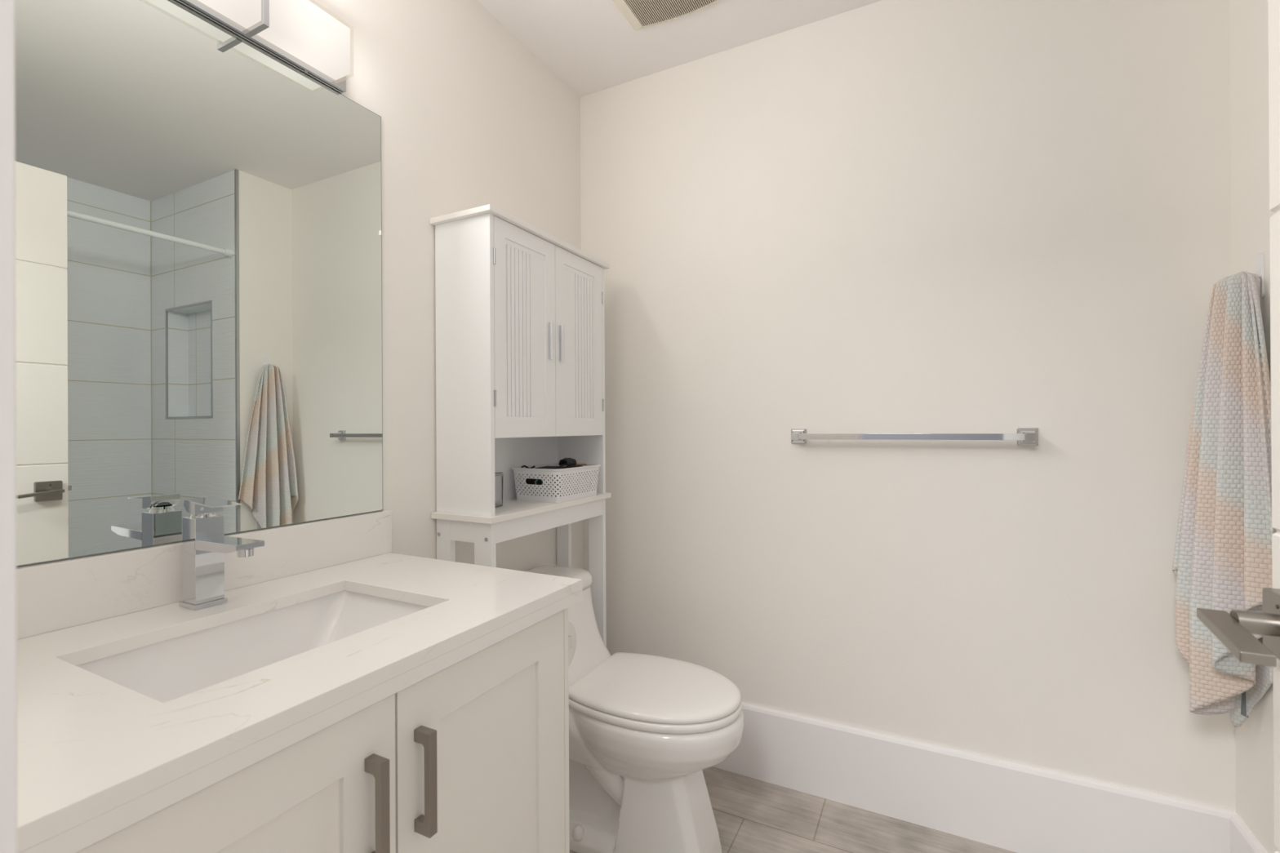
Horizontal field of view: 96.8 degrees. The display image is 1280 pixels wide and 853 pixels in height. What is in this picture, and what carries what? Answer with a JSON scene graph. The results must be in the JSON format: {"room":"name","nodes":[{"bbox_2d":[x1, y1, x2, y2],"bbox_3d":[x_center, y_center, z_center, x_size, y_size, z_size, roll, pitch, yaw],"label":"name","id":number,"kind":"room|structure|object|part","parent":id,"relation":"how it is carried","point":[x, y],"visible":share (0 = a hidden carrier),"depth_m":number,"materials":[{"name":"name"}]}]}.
{"room":"bathroom","nodes":[
{"label":"bathroom","id":0,"kind":"room"},
{"bbox_2d":[17,0,582,571],"bbox_3d":[-0.678,-0.054,1.445,0.120,2.438,1.993,0,0,27],"label":"wall","id":1,"kind":"structure","parent":0,"point":[472,117],"depth_m":1.54,"materials":[{"name":"paint"}]},
{"bbox_2d":[14,0,382,567],"bbox_3d":[-0.828,-0.277,1.017,0.006,0.966,0.850,0,0,27],"label":"mirror","id":2,"kind":"object","parent":1,"relation":"attached to","point":[198,214],"visible":1,"depth_m":1.02,"materials":[{"name":"grey mirror"}]},
{"bbox_2d":[16,510,391,639],"bbox_3d":[-0.816,0.258,1.018,0.021,0.102,0.864,0,0,27],"label":"backsplash","id":3,"kind":"structure","parent":1,"relation":"attached to","point":[53,596],"depth_m":0.97,"materials":[{"name":"stone"}]},
{"bbox_2d":[173,0,350,93],"bbox_3d":[-0.794,-0.825,1.002,0.086,0.131,0.634,0,0,27],"label":"vanity light","id":4,"kind":"object","parent":1,"relation":"attached to","point":[299,33],"visible":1,"depth_m":1.15,"materials":[{"name":"white glass"}]},
{"bbox_2d":[476,0,881,97],"bbox_3d":[0.563,-1.331,0.807,2.925,0.100,1.993,0,0,27],"label":"ceiling","id":5,"kind":"structure","parent":0,"point":[591,46],"depth_m":1.84,"materials":[{"name":"white paint"}]},
{"bbox_2d":[612,0,721,30],"bbox_3d":[0.065,-1.268,1.604,0.344,0.015,0.339,0,0,27],"label":"exhaust fan","id":6,"kind":"object","parent":5,"relation":"attached to","point":[640,14],"visible":1,"depth_m":1.72,"materials":[{"name":"beige plastic"}]},
{"bbox_2d":[569,766,1017,852],"bbox_3d":[0.148,1.198,-0.034,2.925,0.080,3.873,0,0,27],"label":"floor","id":7,"kind":"structure","parent":0,"point":[752,815],"depth_m":1.64,"materials":[{"name":"tile"}]},
{"bbox_2d":[75,607,569,852],"bbox_3d":[-0.564,0.756,0.874,0.590,0.814,0.830,0,0,27],"label":"vanity cabinet","id":8,"kind":"object","parent":7,"relation":"on","point":[472,756],"visible":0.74,"depth_m":0.79,"materials":[{"name":"white paint"}]},
{"bbox_3d":[-0.422,0.707,0.591,0.019,0.700,0.389,0,0,27],"label":"door","id":9,"kind":"part","parent":8,"relation":"part of","materials":[{"name":"white paint"}]},
{"bbox_2d":[17,552,582,852],"bbox_3d":[-0.568,0.328,0.887,0.580,0.041,0.856,0,0,27],"label":"countertop","id":10,"kind":"structure","parent":8,"relation":"on","point":[98,756],"depth_m":0.67,"materials":[{"name":"stone"}]},
{"bbox_2d":[178,496,264,610],"bbox_3d":[-0.706,0.216,0.960,0.167,0.184,0.050,0,0,27],"label":"faucet","id":11,"kind":"object","parent":10,"relation":"on","point":[205,544],"visible":1,"depth_m":0.97,"materials":[{"name":"silver metal"}]},
{"bbox_3d":[-0.757,0.305,0.987,0.051,0.008,0.050,0,0,27],"label":"plate","id":12,"kind":"part","parent":11,"relation":"part of","materials":[{"name":"silver metal"}]},
{"bbox_3d":[-0.732,0.137,0.973,0.091,0.024,0.044,0,0,27],"label":"lever","id":13,"kind":"part","parent":11,"relation":"part of","materials":[{"name":"silver metal"}]},
{"bbox_3d":[-0.686,0.199,0.950,0.122,0.018,0.044,0,0,27],"label":"spout","id":14,"kind":"part","parent":11,"relation":"part of","materials":[{"name":"silver metal"}]},
{"bbox_2d":[75,590,430,702],"bbox_3d":[-0.561,0.393,0.887,0.357,0.130,0.495,0,0,27],"label":"sink","id":15,"kind":"object","parent":10,"relation":"in","point":[167,670],"visible":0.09,"depth_m":0.96,"materials":[{"name":"white ceramic"}]},
{"bbox_3d":[-0.331,0.490,0.717,0.030,0.141,0.014,0,0,27],"label":"pull handle","id":16,"kind":"part","parent":8,"relation":"part of","materials":[{"name":"silver metal"}]},
{"bbox_3d":[-0.296,0.490,0.786,0.030,0.141,0.014,0,0,27],"label":"pull handle","id":17,"kind":"part","parent":8,"relation":"part of","materials":[{"name":"silver metal"}]},
{"bbox_3d":[-0.243,0.707,0.940,0.019,0.700,0.388,0,0,27],"label":"door","id":18,"kind":"part","parent":8,"relation":"part of","materials":[{"name":"white paint"}]},
{"bbox_2d":[568,635,571,649],"bbox_3d":[-0.230,0.465,1.215,0.146,0.044,0.082,0,0,27],"label":"toilet paper holder","id":19,"kind":"object","parent":8,"relation":"attached to","point":[569,636],"visible":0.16,"depth_m":1.21,"materials":[{"name":"silver metal"}]},
{"bbox_2d":[568,620,576,666],"bbox_3d":[-0.208,0.469,1.224,0.100,0.113,0.113,0,0,27],"label":"toilet paper roll","id":20,"kind":"object","parent":19,"relation":"hanging from","point":[571,631],"visible":0.12,"depth_m":1.23,"materials":[{"name":"white paper"}]},
{"bbox_2d":[430,204,611,646],"bbox_3d":[-0.331,0.301,1.751,0.210,1.726,0.604,0,0,27],"label":"storage cabinet","id":21,"kind":"object","parent":7,"relation":"on","point":[520,308],"visible":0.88,"depth_m":1.55,"materials":[{"name":"white paint"}]},
{"bbox_3d":[-0.523,0.706,1.538,0.051,0.916,0.018,0,0,27],"label":"leg","id":22,"kind":"part","parent":21,"relation":"part of","materials":[{"name":"white paint"}]},
{"bbox_3d":[-0.466,0.276,1.508,0.084,0.056,0.017,0,0,27],"label":"rail","id":23,"kind":"part","parent":21,"relation":"part of","materials":[{"name":"white paint"}]},
{"bbox_3d":[-0.466,-0.158,1.506,0.193,0.778,0.015,0,0,27],"label":"panel","id":24,"kind":"part","parent":21,"relation":"part of","materials":[{"name":"white paint"}]},
{"bbox_3d":[-0.400,0.705,1.475,0.058,0.916,0.018,0,0,27],"label":"leg","id":25,"kind":"part","parent":21,"relation":"part of","materials":[{"name":"white paint"}]},
{"bbox_2d":[494,471,503,507],"bbox_3d":[-0.445,0.181,1.629,0.073,0.098,0.084,0,0,27],"label":"jar","id":26,"kind":"object","parent":21,"relation":"on","point":[498,475],"visible":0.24,"depth_m":1.63,"materials":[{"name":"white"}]},
{"bbox_3d":[-0.445,0.137,1.629,0.073,0.009,0.084,0,0,27],"label":"lid","id":27,"kind":"part","parent":26,"relation":"part of","materials":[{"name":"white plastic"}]},
{"bbox_2d":[431,492,611,524],"bbox_3d":[-0.331,0.239,1.751,0.210,0.016,0.604,0,0,27],"label":"shelf","id":28,"kind":"object","parent":21,"relation":"attached to","point":[513,511],"depth_m":1.56,"materials":[{"name":"white paint"}]},
{"bbox_3d":[-0.322,-0.258,1.593,0.016,0.576,0.267,0,0,27],"label":"door","id":29,"kind":"part","parent":21,"relation":"part of","materials":[{"name":"white paint"}]},
{"bbox_3d":[-0.422,-0.158,1.798,0.005,0.778,0.544,0,0,27],"label":"panel","id":30,"kind":"part","parent":21,"relation":"part of","materials":[{"name":"white paint"}]},
{"bbox_3d":[-0.262,-0.252,1.679,0.012,0.110,0.011,0,0,27],"label":"handle","id":31,"kind":"part","parent":21,"relation":"part of","materials":[{"name":"silver metal"}]},
{"bbox_2d":[511,462,600,502],"bbox_3d":[-0.266,0.179,1.840,0.188,0.103,0.257,0,0,27],"label":"storage basket","id":32,"kind":"object","parent":21,"relation":"on","point":[520,473],"visible":0.92,"depth_m":1.75,"materials":[{"name":"white plastic"}]},
{"bbox_2d":[521,465,535,468],"bbox_3d":[-0.349,0.127,1.773,0.052,0.014,0.006,0,0,27],"label":"pin","id":33,"kind":"object","parent":32,"relation":"on","point":[522,466],"visible":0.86,"depth_m":1.77,"materials":[{"name":"black plastic"}]},
{"bbox_2d":[525,465,589,496],"bbox_3d":[-0.264,0.177,1.842,0.142,0.100,0.183,0,0,27],"label":"pouch","id":34,"kind":"object","parent":32,"relation":"in","point":[529,481],"visible":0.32,"depth_m":1.78,"materials":[{"name":"fabric"}]},
{"bbox_2d":[558,457,576,466],"bbox_3d":[-0.232,0.115,1.851,0.040,0.028,0.065,0,0,27],"label":"claw clip","id":35,"kind":"object","parent":34,"relation":"on","point":[569,461],"visible":1,"depth_m":1.83,"materials":[{"name":"black plastic"}]},
{"bbox_3d":[-0.236,-0.252,1.728,0.012,0.110,0.011,0,0,27],"label":"handle","id":36,"kind":"part","parent":21,"relation":"part of","materials":[{"name":"silver metal"}]},
{"bbox_3d":[-0.270,0.705,2.033,0.051,0.916,0.018,0,0,27],"label":"leg","id":37,"kind":"part","parent":21,"relation":"part of","materials":[{"name":"white paint"}]},
{"bbox_3d":[-0.198,-0.258,1.834,0.016,0.576,0.272,0,0,27],"label":"door","id":38,"kind":"part","parent":21,"relation":"part of","materials":[{"name":"white paint"}]},
{"bbox_3d":[-0.210,-0.158,2.003,0.193,0.778,0.015,0,0,27],"label":"panel","id":39,"kind":"part","parent":21,"relation":"part of","materials":[{"name":"white paint"}]},
{"bbox_3d":[-0.146,0.705,1.969,0.058,0.916,0.018,0,0,27],"label":"leg","id":40,"kind":"part","parent":21,"relation":"part of","materials":[{"name":"white paint"}]},
{"bbox_2d":[524,564,744,852],"bbox_3d":[-0.078,0.812,1.627,0.760,0.700,0.392,0,0,27],"label":"toilet","id":41,"kind":"object","parent":7,"relation":"on","point":[644,730],"visible":0.58,"depth_m":1.48,"materials":[{"name":"white ceramic"}]},
{"bbox_3d":[-0.321,0.493,1.752,0.216,0.050,0.392,0,0,27],"label":"tank lid","id":42,"kind":"part","parent":41,"relation":"part of","materials":[{"name":"white ceramic"}]},
{"bbox_3d":[0.056,0.711,1.559,0.444,0.022,0.357,0,0,27],"label":"lid","id":43,"kind":"part","parent":41,"relation":"part of","materials":[{"name":"white plastic"}]},
{"bbox_3d":[0.055,0.735,1.559,0.451,0.021,0.362,0,0,27],"label":"seat","id":44,"kind":"part","parent":41,"relation":"part of","materials":[{"name":"white plastic"}]},
{"bbox_2d":[580,0,1235,812],"bbox_3d":[0.623,-0.061,1.830,1.842,2.438,0.120,0,0,27],"label":"wall","id":45,"kind":"structure","parent":0,"point":[883,216],"depth_m":1.65,"materials":[{"name":"paint"}]},
{"bbox_2d":[791,427,1038,445],"bbox_3d":[0.766,0.029,1.655,0.657,0.048,0.062,0,0,27],"label":"towel bar","id":46,"kind":"object","parent":45,"relation":"attached to","point":[1024,436],"visible":1,"depth_m":1.60,"materials":[{"name":"silver metal"}]},
{"bbox_3d":[0.495,0.031,1.794,0.048,0.048,0.062,0,0,27],"label":"post","id":47,"kind":"part","parent":46,"relation":"part of","materials":[{"name":"silver metal"}]},
{"bbox_3d":[0.756,0.029,1.635,0.593,0.018,0.015,0,0,27],"label":"rail","id":48,"kind":"part","parent":46,"relation":"part of","materials":[{"name":"silver metal"}]},
{"bbox_3d":[1.037,0.028,1.516,0.048,0.048,0.062,0,0,27],"label":"post","id":49,"kind":"part","parent":46,"relation":"part of","materials":[{"name":"silver metal"}]},
{"bbox_2d":[713,702,1237,852],"bbox_3d":[0.598,1.041,1.768,1.842,0.234,0.016,0,0,27],"label":"baseboard","id":50,"kind":"structure","parent":45,"relation":"attached to","point":[1015,807],"depth_m":1.59,"materials":[{"name":"white paint"}]},
{"bbox_2d":[1230,0,1279,852],"bbox_3d":[1.425,-0.066,1.268,0.100,2.438,0.389,0,0,27],"label":"wall","id":51,"kind":"structure","parent":0,"point":[1252,762],"depth_m":1.27,"materials":[{"name":"paint"}]},
{"bbox_2d":[1230,814,1267,852],"bbox_3d":[1.351,1.036,1.236,0.016,0.234,0.243,0,0,27],"label":"baseboard","id":52,"kind":"structure","parent":51,"relation":"attached to","point":[1242,840],"depth_m":1.30,"materials":[{"name":"white paint"}]},
{"bbox_2d":[1243,252,1265,298],"bbox_3d":[1.338,-0.328,1.242,0.030,0.098,0.029,0,0,27],"label":"wall hook","id":53,"kind":"object","parent":51,"relation":"attached to","point":[1260,258],"visible":0.7,"depth_m":1.23,"materials":[{"name":"white plastic"}]},
{"bbox_2d":[1172,271,1276,727],"bbox_3d":[1.280,0.170,1.241,0.129,1.017,0.247,0,0,27],"label":"bath towel","id":54,"kind":"object","parent":53,"relation":"hanging from","point":[1222,561],"visible":0.91,"depth_m":1.23,"materials":[{"name":"multicoloured fabric"}]},
{"bbox_3d":[1.336,-0.330,1.243,0.026,0.025,0.018,0,0,27],"label":"hook arm","id":55,"kind":"part","parent":53,"relation":"part of","materials":[{"name":"white plastic"}]},
{"bbox_3d":[1.349,-0.328,1.236,0.005,0.098,0.029,0,0,27],"label":"plate","id":56,"kind":"part","parent":53,"relation":"part of","materials":[{"name":"white plastic"}]},
{"bbox_3d":[0.143,-0.061,-0.028,2.685,2.438,0.120,0,0,27],"label":"wall","id":57,"kind":"structure","parent":0,"visible":0},
{"bbox_2d":[0,0,17,852],"bbox_3d":[0.012,0.086,0.033,0.886,2.145,0.137,0,0,27],"label":"trim","id":58,"kind":"structure","parent":57,"relation":"attached to","point":[8,614],"depth_m":0.26,"materials":[{"name":"white paint"}]},
{"bbox_2d":[1196,0,1279,852],"bbox_3d":[0.536,0.119,0.282,0.189,2.052,0.770,0,0,27],"label":"door","id":59,"kind":"structure","parent":57,"relation":"in","point":[1234,629],"depth_m":0.61,"materials":[{"name":"white paint"}]},
{"bbox_3d":[0.595,0.209,0.571,0.025,0.019,0.115,0,0,30],"label":"lever","id":60,"kind":"part","parent":59,"relation":"part of","materials":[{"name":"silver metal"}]}
]}

